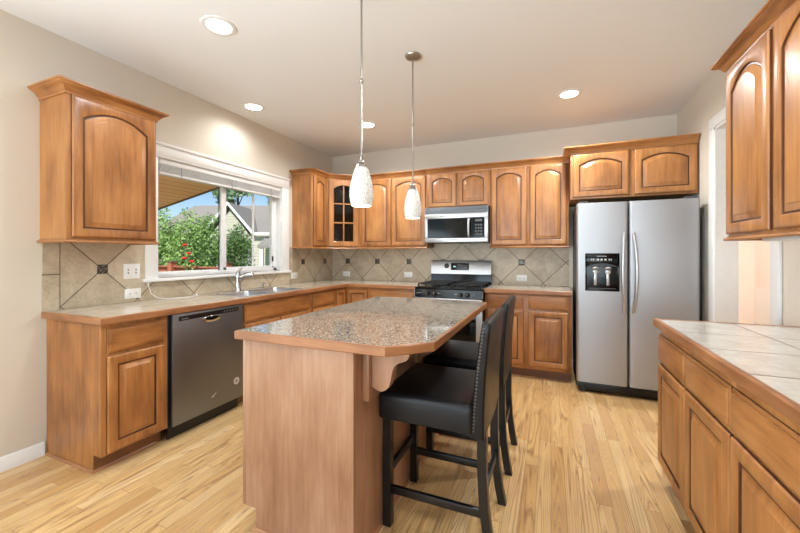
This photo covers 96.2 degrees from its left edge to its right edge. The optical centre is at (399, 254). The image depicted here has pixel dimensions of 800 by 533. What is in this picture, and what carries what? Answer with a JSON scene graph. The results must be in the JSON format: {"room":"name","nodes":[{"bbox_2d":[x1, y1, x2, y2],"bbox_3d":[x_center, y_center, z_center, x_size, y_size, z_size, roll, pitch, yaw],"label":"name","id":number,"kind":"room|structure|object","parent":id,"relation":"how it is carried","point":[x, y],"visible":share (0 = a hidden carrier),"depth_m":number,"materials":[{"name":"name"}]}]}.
{"room":"kitchen","nodes":[
{"label":"kitchen","id":0,"kind":"room"},
{"bbox_2d":[0,9,331,456],"bbox_3d":[-2.724,-0.083,1.442,0.150,2.729,8.746,0,0,23],"label":"wall","id":1,"kind":"structure","parent":0,"point":[30,53],"depth_m":2.25,"materials":[{"name":"beige paint"}]},
{"bbox_2d":[0,441,44,472],"bbox_3d":[-3.270,1.240,-0.071,0.016,0.084,5.135,0,0,23],"label":"baseboard","id":2,"kind":"structure","parent":1,"relation":"attached to","point":[9,461],"depth_m":2.19,"materials":[{"name":"white paint"}]},
{"bbox_2d":[27,75,168,244],"bbox_3d":[-2.019,-0.559,2.457,0.358,0.973,0.655,0,0,23],"label":"upper cabinet","id":3,"kind":"object","parent":1,"relation":"attached to","point":[98,147],"visible":1,"depth_m":2.28,"materials":[{"name":"brown wood"}]},
{"bbox_2d":[42,242,331,311],"bbox_3d":[-1.641,0.136,3.809,0.011,0.460,3.301,0,0,23],"label":"backsplash","id":4,"kind":"structure","parent":1,"relation":"attached to","point":[74,275],"depth_m":2.66,"materials":[{"name":"tile"}]},
{"bbox_2d":[123,264,139,278],"bbox_3d":[-2.070,0.130,2.771,0.008,0.114,0.116,0,0,23],"label":"switch plate","id":5,"kind":"object","parent":4,"relation":"attached to","point":[130,271],"visible":1,"depth_m":2.77,"materials":[{"name":"white plastic"}]},
{"bbox_2d":[125,288,140,298],"bbox_3d":[-2.067,0.302,2.778,0.008,0.076,0.116,0,0,23],"label":"wall outlet","id":6,"kind":"object","parent":4,"relation":"attached to","point":[135,292],"visible":1,"depth_m":2.78,"materials":[{"name":"white plastic"}]},
{"bbox_2d":[291,272,296,278],"bbox_3d":[-1.332,0.267,4.525,0.008,0.076,0.116,0,0,23],"label":"wall outlet","id":7,"kind":"object","parent":4,"relation":"attached to","point":[293,275],"visible":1,"depth_m":4.52,"materials":[{"name":"white plastic"}]},
{"bbox_2d":[143,141,290,282],"bbox_3d":[-1.763,-0.352,3.670,0.195,1.151,1.730,0,0,23],"label":"window","id":8,"kind":"structure","parent":1,"relation":"in","point":[278,208],"depth_m":3.65,"materials":[{"name":"white paint"}]},
{"bbox_2d":[148,280,197,298],"bbox_3d":[-1.876,0.279,2.993,0.046,0.174,0.384,0,0,34],"label":"blind cord","id":9,"kind":"object","parent":8,"relation":"hanging from","point":[148,280],"visible":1,"depth_m":2.93,"materials":[{"name":"white plastic"}]},
{"bbox_2d":[158,159,280,198],"bbox_3d":[-1.735,-0.729,3.647,0.060,0.118,1.448,0,0,23],"label":"window blind","id":10,"kind":"object","parent":8,"relation":"attached to","point":[165,168],"visible":0.87,"depth_m":3.46,"materials":[{"name":"white fabric"}]},
{"bbox_2d":[289,167,329,248],"bbox_3d":[-1.138,-0.559,4.553,0.358,0.973,0.377,0,0,23],"label":"upper cabinet","id":11,"kind":"object","parent":1,"relation":"attached to","point":[309,185],"visible":1,"depth_m":4.46,"materials":[{"name":"brown wood"}]},
{"bbox_2d":[0,367,695,532],"bbox_3d":[1.456,1.342,1.069,8.145,0.120,11.300,0,0,23],"label":"floor","id":12,"kind":"structure","parent":0,"point":[586,461],"depth_m":2.01,"materials":[{"name":"brown wood"}]},
{"bbox_2d":[45,316,166,473],"bbox_3d":[-1.920,0.846,2.365,0.608,0.873,0.404,0,0,23],"label":"base cabinet","id":13,"kind":"object","parent":12,"relation":"on","point":[107,384],"visible":0.94,"depth_m":2.20,"materials":[{"name":"brown wood"}]},
{"bbox_2d":[166,304,242,439],"bbox_3d":[-1.703,0.846,2.844,0.607,0.872,0.641,0,0,23],"label":"dishwasher","id":14,"kind":"object","parent":12,"relation":"on","point":[205,358],"visible":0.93,"depth_m":2.66,"materials":[{"name":"grey metal"}]},
{"bbox_2d":[166,315,170,428],"bbox_3d":[-1.721,0.801,2.852,0.566,0.782,0.641,0,0,23],"label":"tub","id":15,"kind":"object","parent":14,"relation":"in","point":[168,316],"depth_m":2.45,"materials":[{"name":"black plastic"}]},
{"bbox_2d":[238,293,309,402],"bbox_3d":[-1.411,0.846,3.568,0.604,0.873,0.915,0,0,23],"label":"base cabinet","id":16,"kind":"object","parent":12,"relation":"on","point":[255,313],"visible":0.3,"depth_m":3.36,"materials":[{"name":"brown wood"}]},
{"bbox_2d":[310,289,334,311],"bbox_3d":[-1.139,0.846,4.216,0.604,0.873,0.486,0,0,23],"label":"base cabinet","id":17,"kind":"object","parent":12,"relation":"on","point":[325,299],"visible":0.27,"depth_m":4.07,"materials":[{"name":"brown wood"}]},
{"bbox_2d":[243,340,438,532],"bbox_3d":[-0.107,0.838,2.175,0.808,0.889,1.392,0,0,23],"label":"base cabinet","id":18,"kind":"object","parent":12,"relation":"on","point":[313,425],"visible":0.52,"depth_m":1.58,"materials":[{"name":"brown wood"}]},
{"bbox_2d":[234,296,486,356],"bbox_3d":[-0.054,0.372,2.169,0.918,0.040,1.491,0,0,23],"label":"countertop","id":19,"kind":"structure","parent":18,"relation":"on","point":[380,326],"depth_m":1.76,"materials":[{"name":"stone"}]},
{"bbox_2d":[335,287,369,305],"bbox_3d":[-0.735,0.846,4.763,0.923,0.873,0.832,0,0,23],"label":"base cabinet","id":20,"kind":"object","parent":12,"relation":"on","point":[344,295],"visible":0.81,"depth_m":4.46,"materials":[{"name":"brown wood"}]},
{"bbox_2d":[41,279,423,325],"bbox_3d":[-0.928,0.387,3.507,1.559,0.043,3.303,0,0,23],"label":"countertop","id":21,"kind":"structure","parent":20,"relation":"on","point":[101,315],"depth_m":2.68,"materials":[{"name":"tile"}]},
{"bbox_2d":[234,268,253,290],"bbox_3d":[-1.555,0.248,3.583,0.178,0.233,0.065,0,0,-22],"label":"faucet","id":22,"kind":"object","parent":21,"relation":"on","point":[238,276],"visible":0.99,"depth_m":3.55,"materials":[{"name":"silver metal"}]},
{"bbox_2d":[206,287,305,296],"bbox_3d":[-1.393,0.448,3.569,0.491,0.168,0.826,0,0,23],"label":"sink","id":23,"kind":"object","parent":21,"relation":"in","point":[266,290],"visible":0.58,"depth_m":3.58,"materials":[{"name":"metal"}]},
{"bbox_2d":[370,288,414,297],"bbox_3d":[0.021,0.846,4.566,0.620,0.873,0.608,0,0,23],"label":"base cabinet","id":24,"kind":"object","parent":12,"relation":"on","point":[408,293],"visible":0.03,"depth_m":4.29,"materials":[{"name":"brown wood"}]},
{"bbox_2d":[379,307,506,532],"bbox_3d":[0.233,0.781,1.781,0.530,1.002,0.490,0,0,23],"label":"bar stool","id":25,"kind":"object","parent":12,"relation":"on","point":[458,400],"visible":1,"depth_m":1.64,"materials":[{"name":"black leather"}]},
{"bbox_2d":[414,260,491,341],"bbox_3d":[0.639,0.679,4.220,0.770,1.206,0.752,0,0,23],"label":"gas range","id":26,"kind":"object","parent":12,"relation":"on","point":[467,280],"visible":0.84,"depth_m":4.09,"materials":[{"name":"silver metal"}]},
{"bbox_2d":[415,284,489,290],"bbox_3d":[0.637,0.377,4.213,0.770,0.018,0.591,0,0,23],"label":"cooktop","id":27,"kind":"object","parent":26,"relation":"in","point":[426,287],"depth_m":4.00,"materials":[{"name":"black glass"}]},
{"bbox_2d":[424,295,517,475],"bbox_3d":[0.480,0.781,2.358,0.530,1.002,0.490,0,0,23],"label":"bar stool","id":28,"kind":"object","parent":12,"relation":"on","point":[453,353],"visible":0.52,"depth_m":2.21,"materials":[{"name":"black leather"}]},
{"bbox_2d":[485,293,571,380],"bbox_3d":[1.421,0.846,3.978,0.846,0.873,0.608,0,0,23],"label":"base cabinet","id":29,"kind":"object","parent":12,"relation":"on","point":[542,324],"visible":0.56,"depth_m":3.66,"materials":[{"name":"brown wood"}]},
{"bbox_2d":[484,284,571,295],"bbox_3d":[1.416,0.387,3.970,0.848,0.043,0.633,0,0,23],"label":"countertop","id":30,"kind":"structure","parent":29,"relation":"on","point":[494,288],"depth_m":3.77,"materials":[{"name":"tile"}]},
{"bbox_2d":[573,196,699,397],"bbox_3d":[2.209,0.395,3.484,0.928,1.775,0.836,0,0,23],"label":"refrigerator","id":31,"kind":"object","parent":12,"relation":"on","point":[635,263],"visible":0.94,"depth_m":3.18,"materials":[{"name":"silver metal"}]},
{"bbox_2d":[589,263,617,266],"bbox_3d":[1.835,0.095,3.257,0.250,0.030,0.004,0,0,23],"label":"hood","id":32,"kind":"object","parent":31,"relation":"attached to","point":[590,264],"depth_m":3.25,"materials":[{"name":"black plastic"}]},
{"bbox_2d":[658,331,688,509],"bbox_3d":[1.671,0.846,1.714,0.646,0.873,0.445,0,0,23],"label":"base cabinet","id":33,"kind":"object","parent":12,"relation":"on","point":[672,387],"visible":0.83,"depth_m":1.78,"materials":[{"name":"brown wood"}]},
{"bbox_2d":[685,350,735,532],"bbox_3d":[1.499,0.846,1.303,0.646,0.873,0.444,0,0,23],"label":"base cabinet","id":34,"kind":"object","parent":12,"relation":"on","point":[708,430],"visible":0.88,"depth_m":1.38,"materials":[{"name":"brown wood"}]},
{"bbox_2d":[730,383,799,532],"bbox_3d":[1.327,0.846,0.893,0.646,0.873,0.444,0,0,23],"label":"base cabinet","id":35,"kind":"object","parent":12,"relation":"on","point":[765,448],"visible":0.94,"depth_m":1.03,"materials":[{"name":"brown wood"}]},
{"bbox_3d":[1.154,0.845,0.483,0.646,0.873,0.444,0,0,23],"label":"base cabinet","id":36,"kind":"object","parent":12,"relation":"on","visible":0},
{"bbox_2d":[653,318,799,425],"bbox_3d":[1.408,0.387,1.103,0.661,0.043,1.796,0,0,23],"label":"countertop","id":37,"kind":"structure","parent":36,"relation":"on","point":[764,360],"depth_m":1.34,"materials":[{"name":"tile"}]},
{"bbox_2d":[0,0,767,156],"bbox_3d":[1.502,-1.507,1.050,8.245,0.120,11.300,0,0,23],"label":"ceiling","id":38,"kind":"structure","parent":0,"point":[484,68],"depth_m":2.61,"materials":[{"name":"paint"}]},
{"bbox_2d":[200,15,236,36],"bbox_3d":[-1.148,-1.444,2.275,0.210,0.006,0.210,0,0,23],"label":"recessed light","id":39,"kind":"object","parent":38,"relation":"in","point":[217,25],"visible":1,"depth_m":2.26,"materials":[{"name":"white paint"}]},
{"bbox_2d":[242,102,264,111],"bbox_3d":[-1.437,-1.444,3.522,0.210,0.006,0.210,0,0,23],"label":"recessed light","id":40,"kind":"object","parent":38,"relation":"in","point":[249,106],"visible":1,"depth_m":3.51,"materials":[{"name":"white paint"}]},
{"bbox_2d":[349,0,373,206],"bbox_3d":[-0.209,-0.855,1.951,0.131,1.184,0.131,0,0,44],"label":"pendant lamp","id":41,"kind":"object","parent":38,"relation":"hanging from","point":[361,187],"visible":1,"depth_m":1.92,"materials":[{"name":"white glass"}]},
{"bbox_2d":[358,122,376,127],"bbox_3d":[-0.364,-1.444,4.011,0.210,0.006,0.210,0,0,23],"label":"recessed light","id":42,"kind":"object","parent":38,"relation":"in","point":[364,124],"visible":0.89,"depth_m":4.01,"materials":[{"name":"white paint"}]},
{"bbox_2d":[404,51,421,218],"bbox_3d":[0.093,-0.855,2.615,0.131,1.184,0.131,0,0,44],"label":"pendant lamp","id":43,"kind":"object","parent":38,"relation":"hanging from","point":[412,205],"visible":1,"depth_m":2.58,"materials":[{"name":"white glass"}]},
{"bbox_2d":[557,89,581,98],"bbox_3d":[1.526,-1.444,3.238,0.210,0.006,0.210,0,0,23],"label":"recessed light","id":44,"kind":"object","parent":38,"relation":"in","point":[570,93],"visible":1,"depth_m":3.23,"materials":[{"name":"white paint"}]},
{"bbox_2d":[332,114,676,359],"bbox_3d":[0.937,-0.083,4.581,4.467,2.729,0.120,0,0,23],"label":"wall","id":45,"kind":"structure","parent":0,"point":[548,143],"depth_m":4.32,"materials":[{"name":"beige paint"}]},
{"bbox_2d":[327,173,359,248],"bbox_3d":[-0.818,-0.559,4.913,0.670,0.973,0.623,0,0,23],"label":"upper cabinet","id":46,"kind":"object","parent":45,"relation":"attached to","point":[343,219],"visible":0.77,"depth_m":4.73,"materials":[{"name":"brown wood"}]},
{"bbox_2d":[360,169,433,248],"bbox_3d":[-0.055,-0.559,4.736,0.948,0.973,0.358,0,0,23],"label":"upper cabinet","id":47,"kind":"object","parent":45,"relation":"attached to","point":[383,225],"visible":0.8,"depth_m":4.60,"materials":[{"name":"brown wood"}]},
{"bbox_2d":[332,243,568,285],"bbox_3d":[0.464,0.099,4.708,3.176,0.534,0.011,0,0,23],"label":"backsplash","id":48,"kind":"structure","parent":45,"relation":"attached to","point":[542,266],"depth_m":4.62,"materials":[{"name":"tile"}]},
{"bbox_2d":[343,271,349,275],"bbox_3d":[-0.779,0.284,5.223,0.116,0.072,0.008,0,0,23],"label":"wall outlet","id":49,"kind":"object","parent":48,"relation":"attached to","point":[345,273],"visible":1,"depth_m":5.22,"materials":[{"name":"white plastic"}]},
{"bbox_2d":[404,272,411,276],"bbox_3d":[0.110,0.274,4.849,0.116,0.072,0.008,0,0,23],"label":"wall outlet","id":50,"kind":"object","parent":48,"relation":"attached to","point":[406,274],"visible":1,"depth_m":4.85,"materials":[{"name":"white plastic"}]},
{"bbox_2d":[517,275,526,280],"bbox_3d":[1.454,0.282,4.284,0.116,0.072,0.008,0,0,23],"label":"wall outlet","id":51,"kind":"object","parent":48,"relation":"attached to","point":[519,277],"visible":1,"depth_m":4.28,"materials":[{"name":"white plastic"}]},
{"bbox_2d":[425,205,489,243],"bbox_3d":[0.713,-0.347,4.354,0.752,0.418,0.452,0,0,23],"label":"microwave","id":52,"kind":"object","parent":45,"relation":"attached to","point":[466,224],"visible":1,"depth_m":4.18,"materials":[{"name":"silver metal"}]},
{"bbox_2d":[426,163,489,207],"bbox_3d":[0.734,-0.803,4.405,0.760,0.486,0.358,0,0,23],"label":"upper cabinet","id":53,"kind":"object","parent":45,"relation":"attached to","point":[462,185],"visible":0.97,"depth_m":4.26,"materials":[{"name":"brown wood"}]},
{"bbox_2d":[489,156,568,247],"bbox_3d":[1.466,-0.559,4.097,0.826,0.973,0.358,0,0,23],"label":"upper cabinet","id":54,"kind":"object","parent":45,"relation":"attached to","point":[529,198],"visible":1,"depth_m":3.96,"materials":[{"name":"brown wood"}]},
{"bbox_2d":[563,133,700,206],"bbox_3d":[2.231,-0.795,3.613,1.075,0.510,0.658,0,0,23],"label":"upper cabinet","id":55,"kind":"object","parent":45,"relation":"attached to","point":[659,168],"visible":1,"depth_m":3.34,"materials":[{"name":"brown wood"}]},
{"bbox_2d":[677,70,799,326],"bbox_3d":[2.099,-0.083,1.735,0.120,2.729,4.226,0,0,23],"label":"wall","id":56,"kind":"structure","parent":0,"point":[710,99],"depth_m":2.99,"materials":[{"name":"beige paint"}]},
{"bbox_2d":[708,107,781,325],"bbox_3d":[2.394,0.097,2.449,0.148,2.370,0.979,0,0,23],"label":"door frame","id":57,"kind":"structure","parent":56,"relation":"in","point":[723,256],"depth_m":2.80,"materials":[{"name":"white paint"}]},
{"bbox_2d":[710,0,799,240],"bbox_3d":[1.733,-0.554,1.509,0.375,0.983,0.951,0,0,23],"label":"upper cabinet","id":58,"kind":"object","parent":56,"relation":"attached to","point":[761,66],"visible":1,"depth_m":1.58,"materials":[{"name":"brown wood"}]},
{"bbox_2d":[762,235,799,240],"bbox_3d":[1.693,-0.074,1.485,0.070,0.022,0.550,0,0,23],"label":"light","id":59,"kind":"object","parent":58,"relation":"attached to","point":[788,238],"depth_m":1.61,"materials":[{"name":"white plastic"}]},
{"bbox_2d":[739,241,755,323],"bbox_3d":[4.745,-0.083,5.750,1.648,2.729,0.120,0,0,23],"label":"wall","id":60,"kind":"structure","parent":0,"point":[747,249],"depth_m":5.46,"materials":[{"name":"paint"}]},
{"bbox_2d":[756,241,769,289],"bbox_3d":[4.159,-0.472,2.384,0.120,1.949,6.780,0,0,23],"label":"wall","id":61,"kind":"structure","parent":0,"point":[762,247],"depth_m":5.22,"materials":[{"name":"paint"}]},
{"bbox_2d":[755,288,769,324],"bbox_3d":[4.157,0.892,2.385,0.125,0.780,6.780,0,0,23],"label":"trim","id":62,"kind":"structure","parent":61,"relation":"attached to","point":[762,296],"depth_m":5.23,"materials":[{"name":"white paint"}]},
{"label":"outside","id":63,"kind":"structure","parent":0,"visible":0},
{"bbox_3d":[-21.358,1.932,30.675,56.845,0.100,80.000,0,0,23],"label":"lawn","id":64,"kind":"structure","parent":63,"visible":0},
{"bbox_2d":[158,208,185,265],"bbox_3d":[-6.920,0.241,10.408,1.469,3.290,1.446,0,0,23],"label":"shrub","id":65,"kind":"object","parent":64,"relation":"on","point":[163,241],"visible":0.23,"depth_m":10.20,"materials":[{"name":"green plant"}]},
{"bbox_2d":[162,207,211,265],"bbox_3d":[-5.478,0.342,9.249,1.172,3.087,1.178,0,0,23],"label":"shrub","id":66,"kind":"object","parent":64,"relation":"on","point":[190,235],"visible":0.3,"depth_m":9.06,"materials":[{"name":"green plant"}]},
{"bbox_2d":[182,244,194,270],"bbox_3d":[-4.496,0.828,7.507,0.588,2.113,0.487,0,0,23],"label":"rose bush","id":67,"kind":"object","parent":64,"relation":"on","point":[184,245],"visible":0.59,"depth_m":7.54,"materials":[{"name":"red plant"}]},
{"bbox_2d":[158,261,233,271],"bbox_3d":[-6.361,1.022,8.879,6.394,1.720,0.293,0,0,26],"label":"fence","id":68,"kind":"object","parent":64,"relation":"on","point":[171,265],"visible":0.09,"depth_m":8.38,"materials":[{"name":"brown wood"}]},
{"bbox_2d":[190,212,228,266],"bbox_3d":[-5.606,0.322,10.592,1.113,3.126,1.072,0,0,41],"label":"shrub","id":69,"kind":"object","parent":64,"relation":"on","point":[213,247],"visible":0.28,"depth_m":10.39,"materials":[{"name":"green plant"}]},
{"bbox_2d":[158,202,268,266],"bbox_3d":[-8.373,-0.628,22.600,13.500,5.020,7.400,0,0,0],"label":"house","id":70,"kind":"structure","parent":64,"relation":"on","point":[235,214],"depth_m":20.30,"materials":[{"name":"white paint"}]},
{"bbox_2d":[211,188,251,205],"bbox_3d":[-12.661,-2.280,27.779,3.459,8.323,3.107,0,0,23],"label":"tree","id":71,"kind":"object","parent":64,"relation":"on","point":[229,192],"visible":0.18,"depth_m":27.35,"materials":[{"name":"green plant"}]},
{"bbox_2d":[226,223,254,266],"bbox_3d":[-5.270,0.417,11.653,1.158,2.937,1.157,0,0,23],"label":"shrub","id":72,"kind":"object","parent":64,"relation":"on","point":[237,244],"visible":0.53,"depth_m":11.50,"materials":[{"name":"green plant"}]},
{"bbox_3d":[-4.463,1.872,2.744,4.045,0.020,7.600,0,0,23],"label":"patio slab","id":73,"kind":"object","parent":64,"relation":"on","visible":0},
{"bbox_2d":[158,175,219,209],"bbox_3d":[-3.444,0.232,4.013,3.140,3.300,2.930,0,0,23],"label":"roof","id":74,"kind":"structure","parent":73,"relation":"on","point":[171,191],"depth_m":5.15,"materials":[{"name":"brown wood"}]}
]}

